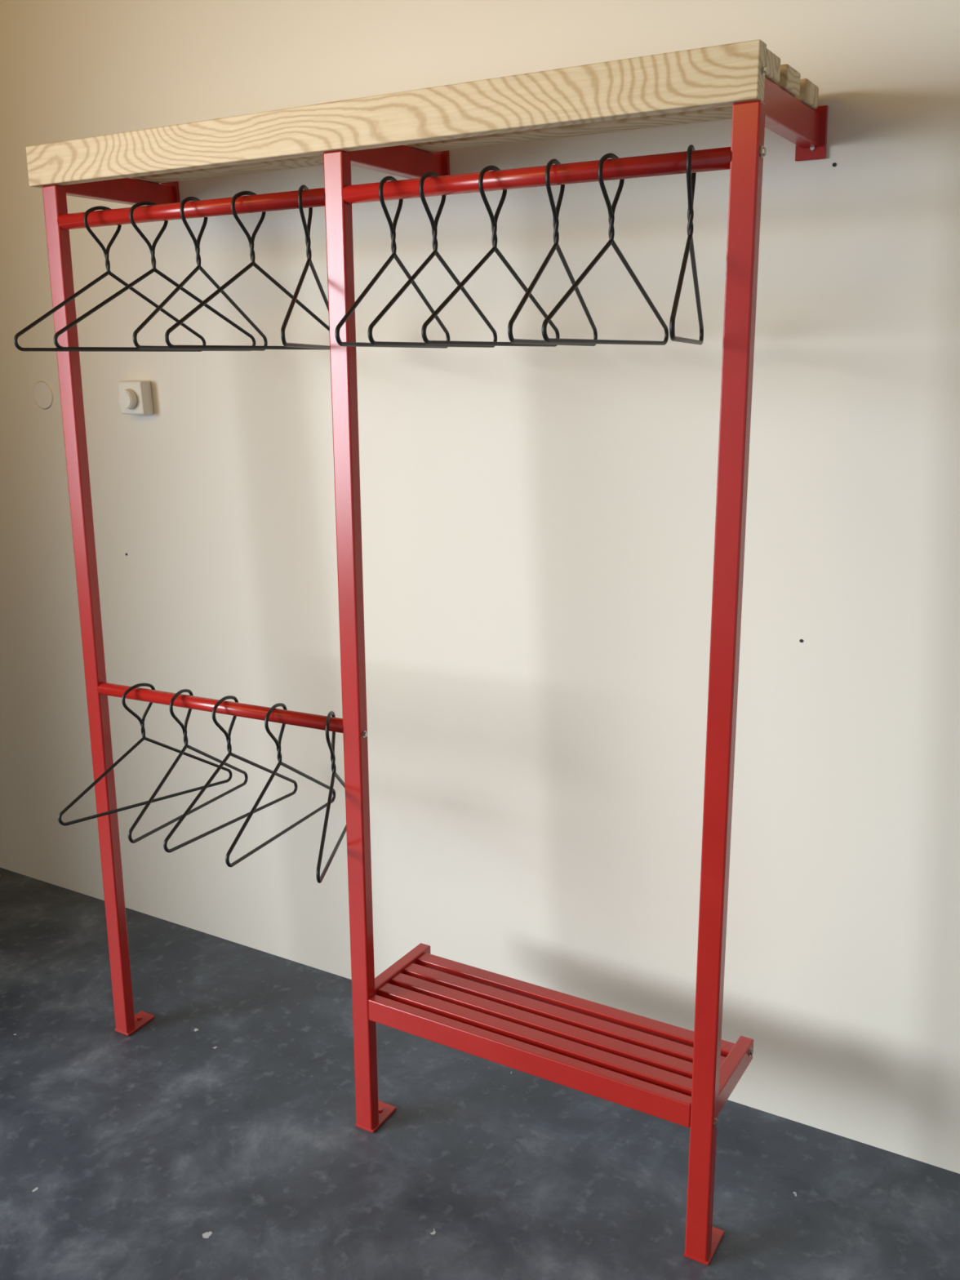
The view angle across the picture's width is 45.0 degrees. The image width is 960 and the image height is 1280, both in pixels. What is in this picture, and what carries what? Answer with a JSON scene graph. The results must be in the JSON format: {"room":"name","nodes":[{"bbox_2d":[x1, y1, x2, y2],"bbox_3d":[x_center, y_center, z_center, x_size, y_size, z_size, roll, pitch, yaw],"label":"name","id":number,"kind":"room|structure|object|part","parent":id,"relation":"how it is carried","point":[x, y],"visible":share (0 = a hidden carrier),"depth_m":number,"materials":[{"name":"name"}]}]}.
{"room":"cloakroom","nodes":[
{"label":"cloakroom","id":0,"kind":"room"},
{"bbox_2d":[0,0,959,1173],"bbox_3d":[0.565,-0.257,2.066,5.600,2.700,0.120,7,19,30],"label":"wall","id":1,"kind":"structure","parent":0,"point":[538,523],"depth_m":2.30,"materials":[{"name":"white paint"}]},
{"bbox_2d":[33,381,53,408],"bbox_3d":[-1.094,-0.612,2.901,0.070,0.069,0.005,7,19,30],"label":"blank cover plate","id":2,"kind":"object","parent":1,"relation":"attached to","point":[42,393],"visible":1,"depth_m":2.90,"materials":[{"name":"white plastic"}]},
{"bbox_2d":[117,380,153,414],"bbox_3d":[-0.812,-0.567,2.712,0.077,0.076,0.052,7,19,30],"label":"light switch","id":3,"kind":"object","parent":1,"relation":"attached to","point":[135,397],"visible":1,"depth_m":2.70,"materials":[{"name":"white plastic"}]},
{"bbox_3d":[-0.821,-0.560,2.699,0.047,0.047,0.018,7,19,30],"label":"switch knob","id":4,"kind":"part","parent":3,"relation":"part of","materials":[{"name":"white plastic"}]},
{"bbox_2d":[0,867,959,1279],"bbox_3d":[-0.767,1.681,0.186,5.600,0.100,5.551,7,19,30],"label":"floor","id":5,"kind":"structure","parent":0,"point":[219,1138],"depth_m":2.26,"materials":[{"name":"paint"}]},
{"bbox_2d":[26,39,828,1265],"bbox_3d":[-0.162,0.013,2.260,1.466,1.920,0.431,7,19,30],"label":"rack","id":6,"kind":"object","parent":5,"relation":"on","point":[681,1076],"visible":0.99,"depth_m":2.00,"materials":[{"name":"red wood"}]},
{"bbox_3d":[-0.830,0.009,2.485,0.040,1.847,0.026,7,15,30],"label":"post","id":7,"kind":"part","parent":6,"relation":"part of","materials":[{"name":"red metal"}]},
{"bbox_2d":[13,205,205,351],"bbox_3d":[-0.721,-0.696,2.257,0.009,0.280,0.436,11,20,37],"label":"clothes hanger","id":8,"kind":"object","parent":6,"relation":"hanging from","point":[106,251],"visible":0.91,"depth_m":2.23,"materials":[{"name":"black metal"}]},
{"bbox_3d":[-0.810,0.899,2.720,0.045,0.006,0.083,7,19,30],"label":"foot plate","id":9,"kind":"part","parent":6,"relation":"part of","materials":[{"name":"red metal"}]},
{"bbox_2d":[57,683,232,826],"bbox_3d":[-0.715,0.234,2.478,0.009,0.294,0.436,11,21,38],"label":"clothes hanger","id":10,"kind":"object","parent":6,"relation":"hanging from","point":[141,721],"visible":0.94,"depth_m":2.46,"materials":[{"name":"black metal"}]},
{"bbox_2d":[53,201,255,351],"bbox_3d":[-0.615,-0.681,2.196,0.009,0.281,0.446,12,21,40],"label":"clothes hanger","id":11,"kind":"object","parent":6,"relation":"hanging from","point":[152,247],"visible":0.88,"depth_m":2.16,"materials":[{"name":"black metal"}]},
{"bbox_2d":[128,688,248,843],"bbox_3d":[-0.609,0.244,2.416,0.009,0.294,0.436,4,17,19],"label":"clothes hanger","id":12,"kind":"object","parent":6,"relation":"hanging from","point":[184,726],"visible":0.96,"depth_m":2.38,"materials":[{"name":"black metal"}]},
{"bbox_3d":[-0.536,-0.784,2.116,0.657,0.029,0.029,7,15,30],"label":"rail","id":13,"kind":"part","parent":6,"relation":"part of","materials":[{"name":"red metal"}]},
{"bbox_2d":[132,196,267,351],"bbox_3d":[-0.516,-0.669,2.139,0.009,0.280,0.436,4,17,20],"label":"clothes hanger","id":14,"kind":"object","parent":6,"relation":"hanging from","point":[197,242],"visible":0.92,"depth_m":2.11,"materials":[{"name":"black metal"}]},
{"bbox_3d":[-0.531,0.133,2.334,0.657,0.044,0.027,7,15,30],"label":"rail","id":15,"kind":"part","parent":6,"relation":"part of","materials":[{"name":"red metal"}]},
{"bbox_2d":[163,695,297,853],"bbox_3d":[-0.506,0.255,2.356,0.009,0.294,0.436,6,18,25],"label":"clothes hanger","id":16,"kind":"object","parent":6,"relation":"hanging from","point":[228,735],"visible":0.91,"depth_m":2.33,"materials":[{"name":"black metal"}]},
{"bbox_2d":[164,191,328,349],"bbox_3d":[-0.404,-0.654,2.075,0.009,0.280,0.436,9,19,33],"label":"clothes hanger","id":17,"kind":"object","parent":6,"relation":"hanging from","point":[251,240],"visible":0.84,"depth_m":2.04,"materials":[{"name":"black metal"}]},
{"bbox_2d":[225,702,335,866],"bbox_3d":[-0.393,0.267,2.291,0.009,0.294,0.436,4,17,19],"label":"clothes hanger","id":18,"kind":"object","parent":6,"relation":"hanging from","point":[277,743],"visible":0.93,"depth_m":2.26,"materials":[{"name":"black metal"}]},
{"bbox_2d":[280,185,329,349],"bbox_3d":[-0.295,-0.640,2.012,0.009,0.280,0.436,0,16,6],"label":"clothes hanger","id":19,"kind":"object","parent":6,"relation":"hanging from","point":[307,226],"visible":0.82,"depth_m":1.97,"materials":[{"name":"black metal"}]},
{"bbox_2d":[315,711,346,883],"bbox_3d":[-0.278,0.278,2.224,0.009,0.294,0.436,-1,16,3],"label":"clothes hanger","id":20,"kind":"object","parent":6,"relation":"hanging from","point":[331,745],"visible":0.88,"depth_m":2.16,"materials":[{"name":"black metal"}]},
{"bbox_3d":[-0.233,0.087,2.143,0.040,1.847,0.026,7,15,30],"label":"post","id":21,"kind":"part","parent":6,"relation":"part of","materials":[{"name":"red metal"}]},
{"bbox_3d":[-0.213,0.977,2.378,0.045,0.006,0.083,7,19,30],"label":"foot plate","id":22,"kind":"part","parent":6,"relation":"part of","materials":[{"name":"red metal"}]},
{"bbox_2d":[334,176,449,348],"bbox_3d":[-0.141,-0.620,1.924,0.009,0.280,0.436,4,17,21],"label":"clothes hanger","id":23,"kind":"object","parent":6,"relation":"hanging from","point":[393,225],"visible":0.84,"depth_m":1.89,"materials":[{"name":"black metal"}]},
{"bbox_3d":[-0.169,0.690,2.390,0.026,0.041,0.210,7,15,30],"label":"bench arm","id":24,"kind":"part","parent":6,"relation":"part of"},
{"bbox_2d":[367,171,497,347],"bbox_3d":[-0.072,-0.611,1.884,0.009,0.280,0.436,6,18,26],"label":"clothes hanger","id":25,"kind":"object","parent":6,"relation":"hanging from","point":[434,222],"visible":0.88,"depth_m":1.85,"materials":[{"name":"black metal"}]},
{"bbox_2d":[421,165,559,346],"bbox_3d":[0.024,-0.598,1.829,0.009,0.280,0.436,7,19,30],"label":"clothes hanger","id":26,"kind":"object","parent":6,"relation":"hanging from","point":[494,219],"visible":0.9,"depth_m":1.80,"materials":[{"name":"black metal"}]},
{"bbox_3d":[0.073,0.760,2.118,0.663,0.045,0.024,7,15,30],"label":"bench rail","id":27,"kind":"part","parent":6,"relation":"part of","materials":[{"name":"red metal"}]},
{"bbox_3d":[0.065,-0.706,1.771,0.667,0.029,0.029,7,15,30],"label":"rail","id":28,"kind":"part","parent":6,"relation":"part of","materials":[{"name":"red metal"}]},
{"bbox_2d":[507,159,597,346],"bbox_3d":[0.117,-0.586,1.776,0.009,0.280,0.436,4,17,21],"label":"clothes hanger","id":29,"kind":"object","parent":6,"relation":"hanging from","point":[555,210],"visible":0.87,"depth_m":1.75,"materials":[{"name":"black metal"}]},
{"bbox_2d":[542,153,668,345],"bbox_3d":[0.196,-0.576,1.730,0.009,0.280,0.436,8,19,31],"label":"clothes hanger","id":30,"kind":"object","parent":6,"relation":"hanging from","point":[611,208],"visible":0.88,"depth_m":1.71,"materials":[{"name":"black metal"}]},
{"bbox_2d":[669,144,703,344],"bbox_3d":[0.302,-0.562,1.669,0.009,0.280,0.436,3,17,15],"label":"clothes hanger","id":31,"kind":"object","parent":6,"relation":"hanging from","point":[691,177],"visible":0.96,"depth_m":1.64,"materials":[{"name":"black metal"}]},
{"bbox_3d":[0.393,1.056,2.030,0.045,0.006,0.083,7,19,30],"label":"foot plate","id":32,"kind":"part","parent":6,"relation":"part of","materials":[{"name":"red metal"}]},
{"bbox_3d":[0.372,0.166,1.795,0.040,1.847,0.026,7,15,30],"label":"post","id":33,"kind":"part","parent":6,"relation":"part of","materials":[{"name":"red metal"}]},
{"bbox_3d":[0.437,0.769,2.042,0.026,0.041,0.210,7,15,30],"label":"bench arm","id":34,"kind":"part","parent":6,"relation":"part of"}
]}

